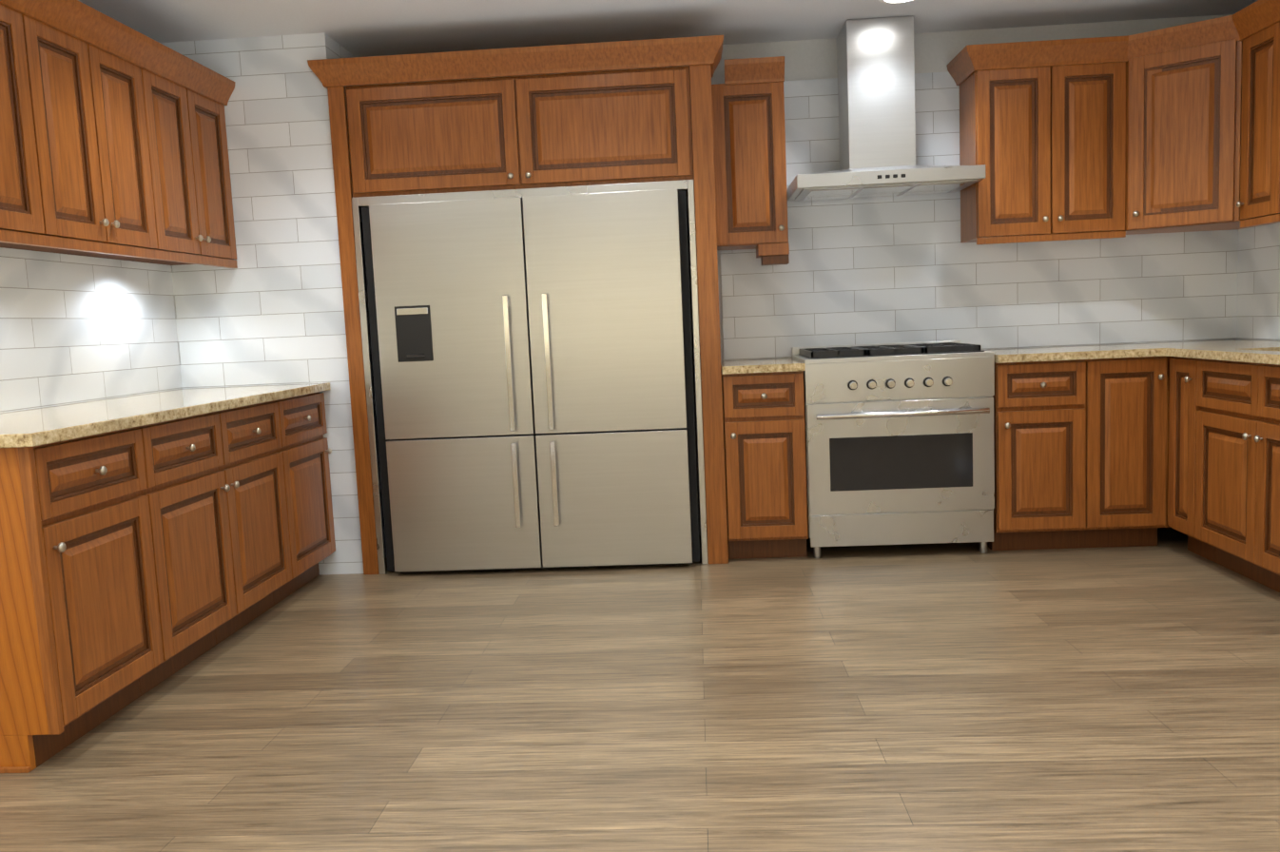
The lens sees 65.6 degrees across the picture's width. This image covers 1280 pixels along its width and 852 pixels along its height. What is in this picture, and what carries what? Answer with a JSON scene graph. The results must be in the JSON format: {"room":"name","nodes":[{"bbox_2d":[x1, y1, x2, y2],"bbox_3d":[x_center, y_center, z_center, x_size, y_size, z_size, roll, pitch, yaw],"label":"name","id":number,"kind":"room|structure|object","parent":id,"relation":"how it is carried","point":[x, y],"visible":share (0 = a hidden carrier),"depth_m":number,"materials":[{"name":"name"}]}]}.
{"room":"kitchen","nodes":[
{"label":"kitchen","id":0,"kind":"room"},
{"bbox_2d":[0,247,182,412],"bbox_3d":[-2.293,-0.390,3.612,0.150,2.479,2.049,-2,6,3],"label":"wall","id":1,"kind":"structure","parent":0,"point":[74,329],"depth_m":3.91,"materials":[{"name":"tile"}]},
{"bbox_2d":[0,0,34,239],"bbox_3d":[-2.121,-0.975,2.872,0.317,0.795,0.763,-2,6,3],"label":"upper cabinet","id":2,"kind":"object","parent":1,"relation":"attached to","point":[16,207],"depth_m":3.09,"materials":[{"name":"brown wood"}]},
{"bbox_2d":[0,0,152,254],"bbox_3d":[-2.086,-1.045,3.530,0.317,0.795,0.802,-2,6,3],"label":"upper cabinet","id":3,"kind":"object","parent":1,"relation":"attached to","point":[113,141],"depth_m":3.43,"materials":[{"name":"brown wood"}]},
{"bbox_2d":[76,34,236,266],"bbox_3d":[-2.050,-1.114,4.177,0.317,0.795,0.742,-2,6,3],"label":"upper cabinet","id":4,"kind":"object","parent":1,"relation":"attached to","point":[184,139],"depth_m":4.13,"materials":[{"name":"brown wood"}]},
{"bbox_2d":[0,527,1279,851],"bbox_3d":[-0.985,0.936,2.592,10.967,0.060,5.715,-2,6,3],"label":"floor","id":5,"kind":"structure","parent":0,"point":[953,697],"depth_m":2.83,"materials":[{"name":"brown wood"}]},
{"bbox_2d":[0,427,159,773],"bbox_3d":[-1.884,0.469,2.927,0.674,0.876,0.592,-2,6,3],"label":"base cabinet","id":6,"kind":"object","parent":5,"relation":"on","point":[137,562],"depth_m":2.73,"materials":[{"name":"brown wood"}]},
{"bbox_2d":[133,412,232,682],"bbox_3d":[-1.858,0.417,3.416,0.674,0.876,0.631,-2,6,3],"label":"base cabinet","id":7,"kind":"object","parent":5,"relation":"on","point":[179,476],"depth_m":3.34,"materials":[{"name":"brown wood"}]},
{"bbox_2d":[213,400,289,634],"bbox_3d":[-1.830,0.363,3.923,0.674,0.876,0.631,-2,6,3],"label":"base cabinet","id":8,"kind":"object","parent":5,"relation":"on","point":[246,436],"depth_m":3.85,"materials":[{"name":"brown wood"}]},
{"bbox_2d":[273,391,335,595],"bbox_3d":[-1.804,0.312,4.401,0.674,0.876,0.572,-2,6,3],"label":"base cabinet","id":9,"kind":"object","parent":5,"relation":"on","point":[303,451],"depth_m":4.38,"materials":[{"name":"brown wood"}]},
{"bbox_2d":[0,382,330,447],"bbox_3d":[-1.849,-0.061,3.596,0.707,0.035,2.096,-2,6,3],"label":"countertop","id":10,"kind":"structure","parent":9,"relation":"on","point":[34,427],"depth_m":3.32,"materials":[{"name":"stone"}]},
{"bbox_2d":[307,35,728,574],"bbox_3d":[-0.485,-0.523,4.784,1.838,2.341,0.671,-2,6,3],"label":"enclosure","id":11,"kind":"object","parent":5,"relation":"on","point":[572,126],"visible":1,"depth_m":4.43,"materials":[{"name":"brown wood"}]},
{"bbox_2d":[361,189,699,573],"bbox_3d":[-0.480,-0.201,4.785,1.474,1.700,0.715,-2,6,3],"label":"refrigerator","id":12,"kind":"object","parent":5,"relation":"on","point":[533,367],"visible":1,"depth_m":4.47,"materials":[{"name":"silver metal"}]},
{"bbox_2d":[721,370,808,559],"bbox_3d":[0.591,0.162,4.814,0.367,0.877,0.640,-2,6,3],"label":"base cabinet","id":13,"kind":"object","parent":5,"relation":"on","point":[765,459],"visible":0.96,"depth_m":4.53,"materials":[{"name":"brown wood"}]},
{"bbox_2d":[720,357,805,374],"bbox_3d":[0.572,-0.291,4.767,0.369,0.035,0.639,-2,6,3],"label":"countertop","id":14,"kind":"structure","parent":13,"relation":"on","point":[785,364],"depth_m":4.46,"materials":[{"name":"stone"}]},
{"bbox_2d":[792,340,994,558],"bbox_3d":[1.196,0.097,4.758,0.840,0.965,0.659,-2,6,3],"label":"range","id":15,"kind":"object","parent":5,"relation":"on","point":[900,443],"visible":0.94,"depth_m":4.49,"materials":[{"name":"silver metal"}]},
{"bbox_2d":[987,359,1070,550],"bbox_3d":[1.851,0.112,4.755,0.450,0.876,0.611,-2,6,3],"label":"base cabinet","id":16,"kind":"object","parent":5,"relation":"on","point":[1032,399],"depth_m":4.46,"materials":[{"name":"brown wood"}]},
{"bbox_2d":[982,342,1158,363],"bbox_3d":[1.952,-0.344,4.686,0.703,0.035,0.639,-2,6,3],"label":"countertop","id":17,"kind":"structure","parent":16,"relation":"on","point":[1146,349],"depth_m":4.39,"materials":[{"name":"stone"}]},
{"bbox_2d":[1070,356,1158,548],"bbox_3d":[2.170,0.103,4.705,0.434,0.876,0.673,-2,6,3],"label":"base cabinet","id":18,"kind":"object","parent":5,"relation":"on","point":[1116,452],"depth_m":4.44,"materials":[{"name":"brown wood"}]},
{"bbox_2d":[1158,355,1279,555],"bbox_3d":[2.616,0.129,4.266,0.668,0.876,0.320,-2,6,3],"label":"base cabinet","id":19,"kind":"object","parent":5,"relation":"on","point":[1187,386],"depth_m":4.23,"materials":[{"name":"brown wood"}]},
{"bbox_2d":[1166,338,1241,342],"bbox_3d":[2.647,-0.371,4.646,0.390,0.035,0.639,-2,6,3],"label":"sink","id":20,"kind":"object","parent":19,"relation":"on","point":[1235,339],"depth_m":4.83,"materials":[{"name":"metal"}]},
{"bbox_2d":[1158,339,1279,364],"bbox_3d":[2.567,-0.251,3.533,0.651,0.035,2.883,-2,6,3],"label":"countertop","id":21,"kind":"structure","parent":19,"relation":"on","point":[1260,351],"depth_m":4.08,"materials":[{"name":"stone"}]},
{"bbox_2d":[1200,405,1279,583],"bbox_3d":[2.632,0.273,3.921,0.606,0.660,0.514,-2,6,3],"label":"base cabinet","id":22,"kind":"object","parent":5,"relation":"on","point":[1231,436],"depth_m":3.91,"materials":[{"name":"brown wood"}]},
{"bbox_2d":[1260,416,1279,592],"bbox_3d":[2.611,0.315,3.527,0.606,0.660,0.513,-2,6,3],"label":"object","id":23,"kind":"object","parent":5,"relation":"on","point":[1270,479],"depth_m":3.65,"materials":[{"name":"brown wood"}]},
{"bbox_2d":[77,0,1257,57],"bbox_3d":[-1.098,-1.597,2.328,10.967,0.080,5.715,-2,6,3],"label":"ceiling","id":24,"kind":"structure","parent":0,"point":[366,28],"depth_m":4.46,"materials":[{"name":"paint"}]},
{"bbox_2d":[878,0,913,3],"bbox_3d":[1.128,-1.855,4.282,0.196,0.008,0.196,-2,6,3],"label":"recessed light","id":25,"kind":"object","parent":24,"relation":"in","point":[893,1],"visible":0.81,"depth_m":4.34,"materials":[{"name":"white plastic"}]},
{"bbox_2d":[378,14,1234,535],"bbox_3d":[0.825,-0.686,5.123,4.307,2.479,0.150,-2,6,3],"label":"wall","id":26,"kind":"structure","parent":0,"point":[818,58],"depth_m":4.89,"materials":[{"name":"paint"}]},
{"bbox_2d":[160,32,386,574],"bbox_3d":[-1.816,-0.554,4.978,0.955,2.479,0.750,-2,6,3],"label":"wall tile","id":27,"kind":"structure","parent":26,"relation":"attached to","point":[269,310],"depth_m":4.57,"materials":[{"name":"tile"}]},
{"bbox_2d":[711,56,789,265],"bbox_3d":[0.525,-1.250,4.808,0.345,0.940,0.361,-2,6,3],"label":"upper cabinet","id":28,"kind":"object","parent":26,"relation":"attached to","point":[747,97],"visible":0.94,"depth_m":4.69,"materials":[{"name":"brown wood"}]},
{"bbox_2d":[787,16,985,201],"bbox_3d":[1.130,-1.503,4.682,0.840,0.785,0.487,-2,6,3],"label":"range hood","id":29,"kind":"object","parent":26,"relation":"attached to","point":[876,92],"visible":1,"depth_m":4.62,"materials":[{"name":"silver metal"}]},
{"bbox_2d":[719,71,1237,360],"bbox_3d":[1.658,-1.068,4.954,2.520,1.372,0.010,-2,6,3],"label":"tile backsplash","id":30,"kind":"structure","parent":26,"relation":"attached to","point":[894,269],"depth_m":4.98,"materials":[{"name":"tile"}]},
{"bbox_2d":[1233,222,1279,340],"bbox_3d":[2.867,-0.964,3.446,0.010,1.372,2.896,-2,6,3],"label":"tile backsplash","id":31,"kind":"structure","parent":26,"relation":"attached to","point":[1256,274],"depth_m":4.74,"materials":[{"name":"tile"}]},
{"bbox_2d":[946,0,1279,244],"bbox_3d":[2.149,-1.204,3.454,1.403,0.895,2.883,-2,6,3],"label":"upper cabinets","id":32,"kind":"object","parent":31,"relation":"attached to","point":[1173,129],"visible":1,"depth_m":4.54,"materials":[{"name":"brown wood"}]}
]}

